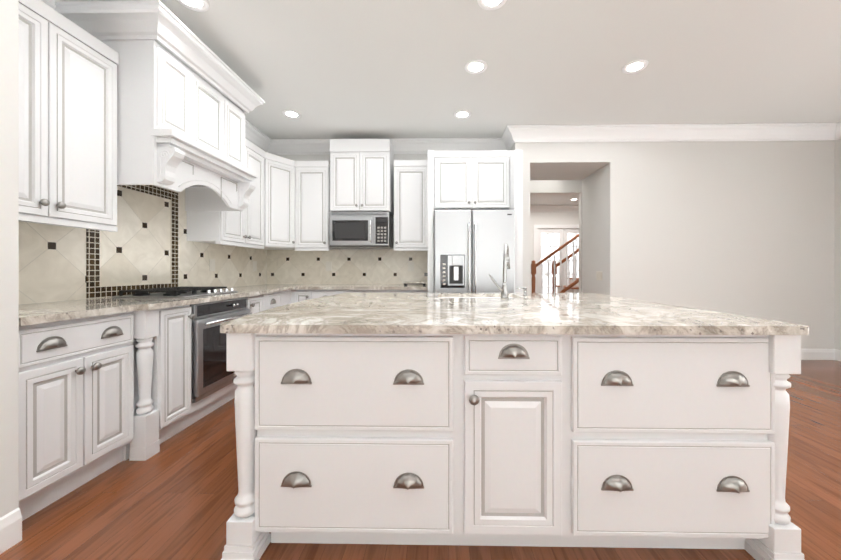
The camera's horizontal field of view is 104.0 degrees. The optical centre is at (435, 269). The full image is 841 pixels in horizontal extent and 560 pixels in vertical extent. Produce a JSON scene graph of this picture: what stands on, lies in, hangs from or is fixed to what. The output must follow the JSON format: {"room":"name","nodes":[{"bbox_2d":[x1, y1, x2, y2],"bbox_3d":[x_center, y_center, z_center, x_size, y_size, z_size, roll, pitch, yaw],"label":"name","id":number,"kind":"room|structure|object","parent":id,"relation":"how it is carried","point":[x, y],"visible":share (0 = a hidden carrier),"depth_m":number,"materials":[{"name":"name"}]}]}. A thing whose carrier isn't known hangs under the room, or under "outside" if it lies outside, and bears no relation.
{"room":"kitchen","nodes":[
{"label":"kitchen","id":0,"kind":"room"},
{"bbox_2d":[0,0,18,517],"bbox_3d":[-2.177,-0.329,-0.940,0.820,2.900,4.620,0,0,1],"label":"wall","id":1,"kind":"structure","parent":0,"point":[9,256],"depth_m":1.33,"materials":[{"name":"paint"}]},
{"bbox_2d":[0,508,21,553],"bbox_3d":[-1.759,1.053,-0.948,0.016,0.135,4.619,0,0,1],"label":"baseboard","id":2,"kind":"structure","parent":1,"relation":"attached to","point":[10,529],"depth_m":1.33,"materials":[{"name":"white wood"}]},
{"bbox_2d":[19,0,122,227],"bbox_3d":[-2.236,-0.847,1.765,0.326,1.135,0.764,0,0,1],"label":"upper cabinet","id":3,"kind":"object","parent":1,"relation":"attached to","point":[71,166],"depth_m":1.83,"materials":[{"name":"wood"}]},
{"bbox_2d":[40,0,271,151],"bbox_3d":[-2.321,-1.696,2.918,0.125,0.165,3.090,0,0,1],"label":"crown molding","id":4,"kind":"structure","parent":1,"relation":"attached to","point":[254,135],"depth_m":4.16,"materials":[{"name":"white wood"}]},
{"bbox_2d":[55,0,266,179],"bbox_3d":[-2.040,-1.287,2.643,0.689,0.755,1.220,0,0,1],"label":"range hood","id":5,"kind":"object","parent":0,"relation":"attached to","point":[113,96],"depth_m":2.19,"materials":[{"name":"wood"}]},
{"bbox_2d":[183,176,266,247],"bbox_3d":[-2.207,-0.847,3.537,0.326,1.135,0.786,0,0,1],"label":"upper cabinet","id":6,"kind":"object","parent":0,"relation":"attached to","point":[220,210],"depth_m":3.15,"materials":[{"name":"wood"}]},
{"bbox_2d":[283,158,294,247],"bbox_3d":[-1.929,-0.851,4.100,0.209,1.127,0.334,0,0,1],"label":"upper cabinet","id":7,"kind":"object","parent":0,"relation":"attached to","point":[288,165],"depth_m":4.20,"materials":[{"name":"wood"}]},
{"bbox_2d":[275,154,445,248],"bbox_3d":[-0.667,-0.330,4.636,3.375,2.900,0.120,0,0,1],"label":"wall","id":8,"kind":"structure","parent":0,"point":[316,157],"depth_m":4.58,"materials":[{"name":"paint"}]},
{"bbox_2d":[255,152,298,250],"bbox_3d":[-2.095,-0.847,4.265,0.526,1.135,0.663,0,0,1],"label":"upper cabinet","id":9,"kind":"object","parent":8,"relation":"attached to","point":[274,169],"depth_m":4.04,"materials":[{"name":"wood"}]},
{"bbox_2d":[295,161,335,250],"bbox_3d":[-1.604,-0.847,4.425,0.443,1.135,0.328,0,0,1],"label":"upper cabinet","id":10,"kind":"object","parent":8,"relation":"attached to","point":[311,214],"depth_m":4.26,"materials":[{"name":"wood"}]},
{"bbox_2d":[267,249,427,283],"bbox_3d":[-1.218,-0.043,4.582,2.274,0.485,0.006,0,0,1],"label":"backsplash","id":11,"kind":"structure","parent":8,"relation":"attached to","point":[369,266],"depth_m":4.58,"materials":[{"name":"tile"}]},
{"bbox_2d":[326,262,331,270],"bbox_3d":[-1.486,-0.051,4.579,0.084,0.130,0.007,0,0,1],"label":"electrical outlet plate","id":12,"kind":"object","parent":11,"relation":"attached to","point":[329,267],"depth_m":4.58,"materials":[{"name":"white plastic"}]},
{"bbox_2d":[408,262,413,270],"bbox_3d":[-0.336,-0.051,4.560,0.084,0.130,0.007,0,0,1],"label":"electrical outlet plate","id":13,"kind":"object","parent":11,"relation":"attached to","point":[410,264],"depth_m":4.56,"materials":[{"name":"white plastic"}]},
{"bbox_2d":[327,139,393,213],"bbox_3d":[-0.969,-1.220,4.399,0.776,0.930,0.358,0,0,1],"label":"upper cabinet","id":14,"kind":"object","parent":8,"relation":"attached to","point":[359,171],"depth_m":4.22,"materials":[{"name":"wood"}]},
{"bbox_2d":[329,212,392,248],"bbox_3d":[-0.970,-0.518,4.354,0.764,0.440,0.433,0,0,1],"label":"microwave","id":15,"kind":"object","parent":14,"relation":"attached to","point":[355,230],"visible":1,"depth_m":4.19,"materials":[{"name":"silver metal"}]},
{"bbox_2d":[268,136,511,154],"bbox_3d":[-0.670,-1.697,4.506,3.375,0.165,0.140,0,0,1],"label":"crown molding","id":16,"kind":"structure","parent":8,"relation":"attached to","point":[404,145],"depth_m":4.50,"materials":[{"name":"white wood"}]},
{"bbox_2d":[391,160,430,251],"bbox_3d":[-0.311,-0.847,4.403,0.448,1.135,0.328,0,0,1],"label":"upper cabinet","id":17,"kind":"object","parent":8,"relation":"attached to","point":[410,186],"depth_m":4.24,"materials":[{"name":"wood"}]},
{"bbox_2d":[431,150,510,212],"bbox_3d":[0.453,-1.103,4.281,0.928,0.704,0.548,0,0,1],"label":"upper cabinet","id":18,"kind":"object","parent":8,"relation":"attached to","point":[462,180],"depth_m":4.01,"materials":[{"name":"wood"}]},
{"bbox_2d":[0,360,840,559],"bbox_3d":[1.299,1.145,3.044,7.800,0.050,12.900,0,0,1],"label":"floor","id":19,"kind":"structure","parent":0,"point":[174,497],"depth_m":1.52,"materials":[{"name":"brown wood"}]},
{"bbox_2d":[19,328,138,520],"bbox_3d":[-2.083,0.678,1.657,0.636,0.884,0.553,0,0,1],"label":"base cabinet","id":20,"kind":"object","parent":19,"relation":"on","point":[79,387],"depth_m":1.61,"materials":[{"name":"wood"}]},
{"bbox_2d":[19,284,430,327],"bbox_3d":[-1.243,0.218,2.975,2.271,0.035,3.216,0,0,1],"label":"countertop","id":21,"kind":"structure","parent":20,"relation":"on","point":[109,312],"depth_m":2.09,"materials":[{"name":"beige stone"}]},
{"bbox_2d":[112,287,237,297],"bbox_3d":[-2.053,0.174,2.664,0.530,0.050,0.630,0,0,1],"label":"cooktop","id":22,"kind":"object","parent":21,"relation":"in","point":[176,292],"visible":1,"depth_m":2.50,"materials":[{"name":"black metal"}]},
{"bbox_2d":[190,297,251,402],"bbox_3d":[-1.974,0.586,2.628,0.709,0.696,0.649,0,0,1],"label":"oven","id":23,"kind":"object","parent":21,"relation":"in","point":[210,374],"visible":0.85,"depth_m":2.44,"materials":[{"name":"silver metal"}]},
{"bbox_2d":[402,281,426,285],"bbox_3d":[-0.261,0.174,4.239,0.300,0.049,0.240,0,0,1],"label":"trivet","id":24,"kind":"object","parent":21,"relation":"on","point":[405,283],"visible":1,"depth_m":4.12,"materials":[{"name":"metal"}]},
{"bbox_2d":[139,328,194,455],"bbox_3d":[-2.044,0.678,2.165,0.696,0.884,0.265,0,0,1],"label":"base cabinet","id":25,"kind":"object","parent":19,"relation":"on","point":[166,408],"depth_m":2.05,"materials":[{"name":"wood"}]},
{"bbox_2d":[209,382,237,395],"bbox_3d":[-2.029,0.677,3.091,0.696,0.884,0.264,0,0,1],"label":"base cabinet","id":26,"kind":"object","parent":19,"relation":"on","point":[229,390],"depth_m":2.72,"materials":[{"name":"wood"}]},
{"bbox_2d":[434,210,514,292],"bbox_3d":[0.449,0.220,4.068,0.911,1.800,0.879,0,0,1],"label":"fridge","id":27,"kind":"object","parent":19,"relation":"on","point":[468,250],"visible":0.5,"depth_m":3.70,"materials":[{"name":"silver metal"}]},
{"bbox_2d":[220,329,808,559],"bbox_3d":[0.292,0.678,2.081,2.170,0.886,1.738,0,0,1],"label":"kitchen island","id":28,"kind":"object","parent":19,"relation":"on","point":[550,419],"depth_m":1.25,"materials":[{"name":"wood"}]},
{"bbox_2d":[220,293,808,328],"bbox_3d":[0.253,0.221,2.083,2.270,0.032,1.739,0,0,1],"label":"island countertop","id":29,"kind":"structure","parent":28,"relation":"on","point":[344,310],"depth_m":1.51,"materials":[{"name":"beige stone"}]},
{"bbox_2d":[489,243,509,298],"bbox_3d":[0.482,0.003,2.451,0.196,0.402,0.237,0,0,1],"label":"faucet","id":30,"kind":"object","parent":29,"relation":"on","point":[506,266],"visible":1,"depth_m":2.35,"materials":[{"name":"silver metal"}]},
{"bbox_2d":[517,287,526,295],"bbox_3d":[0.688,0.171,2.603,0.084,0.066,0.035,0,0,1],"label":"soap dispenser","id":31,"kind":"object","parent":29,"relation":"on","point":[525,291],"visible":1,"depth_m":2.59,"materials":[{"name":"silver metal"}]},
{"bbox_2d":[531,234,578,292],"bbox_3d":[3.382,-0.269,7.343,2.736,2.776,1.035,0,0,1],"label":"stair","id":32,"kind":"structure","parent":19,"relation":"on","point":[571,285],"depth_m":6.88,"materials":[{"name":"brown wood"}]},
{"bbox_2d":[91,0,840,204],"bbox_3d":[1.298,-1.805,2.993,7.800,0.050,12.800,0,0,1],"label":"ceiling","id":33,"kind":"structure","parent":0,"point":[360,69],"depth_m":2.82,"materials":[{"name":"paint"}]},
{"bbox_2d":[176,0,209,11],"bbox_3d":[-1.606,-1.776,2.161,0.199,0.005,0.199,0,0,-5],"label":"recessed light","id":34,"kind":"object","parent":33,"relation":"in","point":[195,5],"depth_m":2.20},
{"bbox_2d":[282,110,300,118],"bbox_3d":[-1.640,-1.777,3.751,0.199,0.005,0.199,0,0,-23],"label":"recessed light","id":35,"kind":"object","parent":33,"relation":"in","point":[288,113],"depth_m":3.75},
{"bbox_2d":[454,110,470,118],"bbox_3d":[0.311,-1.777,3.759,0.199,0.005,0.199,0,0,-5],"label":"recessed light","id":36,"kind":"object","parent":33,"relation":"in","point":[462,114],"depth_m":3.75,"materials":[{"name":"white glass"}]},
{"bbox_2d":[465,60,486,73],"bbox_3d":[0.356,-1.776,2.879,0.199,0.005,0.199,0,0,-38],"label":"recessed light","id":37,"kind":"object","parent":33,"relation":"in","point":[480,66],"depth_m":2.87,"materials":[{"name":"white glass"}]},
{"bbox_2d":[477,0,506,9],"bbox_3d":[0.374,-1.776,2.148,0.199,0.005,0.199,0,0,-5],"label":"recessed light","id":38,"kind":"object","parent":33,"relation":"in","point":[484,4],"depth_m":2.20,"materials":[{"name":"white glass"}]},
{"bbox_2d":[622,59,647,73],"bbox_3d":[1.746,-1.776,2.876,0.199,0.005,0.199,0,0,-5],"label":"recessed light","id":39,"kind":"object","parent":33,"relation":"in","point":[635,66],"depth_m":2.87,"materials":[{"name":"white glass"}]},
{"bbox_2d":[530,212,578,292],"bbox_3d":[2.801,-0.331,9.240,4.440,2.900,0.140,0,0,1],"label":"wall","id":40,"kind":"structure","parent":0,"point":[554,218],"depth_m":9.15,"materials":[{"name":"paint"}]},
{"bbox_2d":[530,205,578,211],"bbox_3d":[2.799,-1.698,9.107,4.200,0.165,0.125,0,0,1],"label":"crown molding","id":41,"kind":"structure","parent":40,"relation":"attached to","point":[533,208],"depth_m":9.10,"materials":[{"name":"white wood"}]},
{"bbox_2d":[534,225,578,292],"bbox_3d":[3.586,-0.071,9.207,1.670,2.380,0.140,0,0,1],"label":"door frame","id":42,"kind":"structure","parent":40,"relation":"attached to","point":[547,242],"depth_m":9.20,"materials":[{"name":"white wood"}]},
{"bbox_2d":[530,180,581,292],"bbox_3d":[1.885,-0.331,5.834,1.800,2.900,0.100,0,0,1],"label":"wall","id":43,"kind":"structure","parent":0,"point":[555,186],"depth_m":5.77,"materials":[{"name":"paint"}]},
{"bbox_2d":[511,141,833,348],"bbox_3d":[3.074,-0.330,4.548,4.110,2.900,0.833,0,0,1],"label":"wall","id":44,"kind":"structure","parent":0,"point":[743,228],"depth_m":4.13,"materials":[{"name":"paint"}]},
{"bbox_2d":[504,123,835,143],"bbox_3d":[2.862,-1.697,4.074,3.950,0.165,0.128,0,0,1],"label":"crown molding","id":45,"kind":"structure","parent":44,"relation":"attached to","point":[508,140],"depth_m":4.07,"materials":[{"name":"white wood"}]},
{"bbox_2d":[801,349,834,359],"bbox_3d":[3.571,1.052,4.116,2.754,0.135,0.016,0,0,1],"label":"baseboard","id":46,"kind":"structure","parent":44,"relation":"attached to","point":[806,354],"depth_m":4.09,"materials":[{"name":"white wood"}]},
{"bbox_2d":[834,139,840,349],"bbox_3d":[4.991,-0.329,0.366,0.140,2.900,7.467,0,0,1],"label":"wall","id":47,"kind":"structure","parent":0,"point":[837,244],"depth_m":4.07,"materials":[{"name":"paint"}]},
{"bbox_2d":[824,121,840,140],"bbox_3d":[4.858,-1.696,0.368,0.125,0.165,7.467,0,0,1],"label":"crown molding","id":48,"kind":"structure","parent":47,"relation":"attached to","point":[838,125],"depth_m":4.01,"materials":[{"name":"white wood"}]},
{"bbox_2d":[835,349,840,360],"bbox_3d":[4.913,1.053,0.368,0.016,0.135,7.467,0,0,1],"label":"baseboard","id":49,"kind":"structure","parent":47,"relation":"attached to","point":[837,352],"depth_m":4.06,"materials":[{"name":"white wood"}]},
{"bbox_3d":[-2.451,-0.330,3.050,0.140,2.900,3.350,0,0,1],"label":"wall","id":50,"kind":"structure","parent":0,"visible":0},
{"bbox_2d":[19,185,266,304],"bbox_3d":[-2.381,-0.320,2.991,0.015,1.040,3.211,0,0,1],"label":"backsplash","id":51,"kind":"structure","parent":50,"relation":"attached to","point":[147,245],"depth_m":2.58,"materials":[{"name":"tile"}]},
{"bbox_2d":[209,259,214,270],"bbox_3d":[-2.364,-0.051,3.483,0.008,0.130,0.084,0,0,1],"label":"electrical outlet plate","id":52,"kind":"object","parent":51,"relation":"attached to","point":[211,261],"depth_m":3.47,"materials":[{"name":"white plastic"}]},
{"bbox_2d":[253,261,256,270],"bbox_3d":[-2.351,-0.051,4.283,0.008,0.130,0.084,0,0,1],"label":"electrical outlet plate","id":53,"kind":"object","parent":51,"relation":"attached to","point":[254,262],"depth_m":4.28,"materials":[{"name":"white plastic"}]}
]}

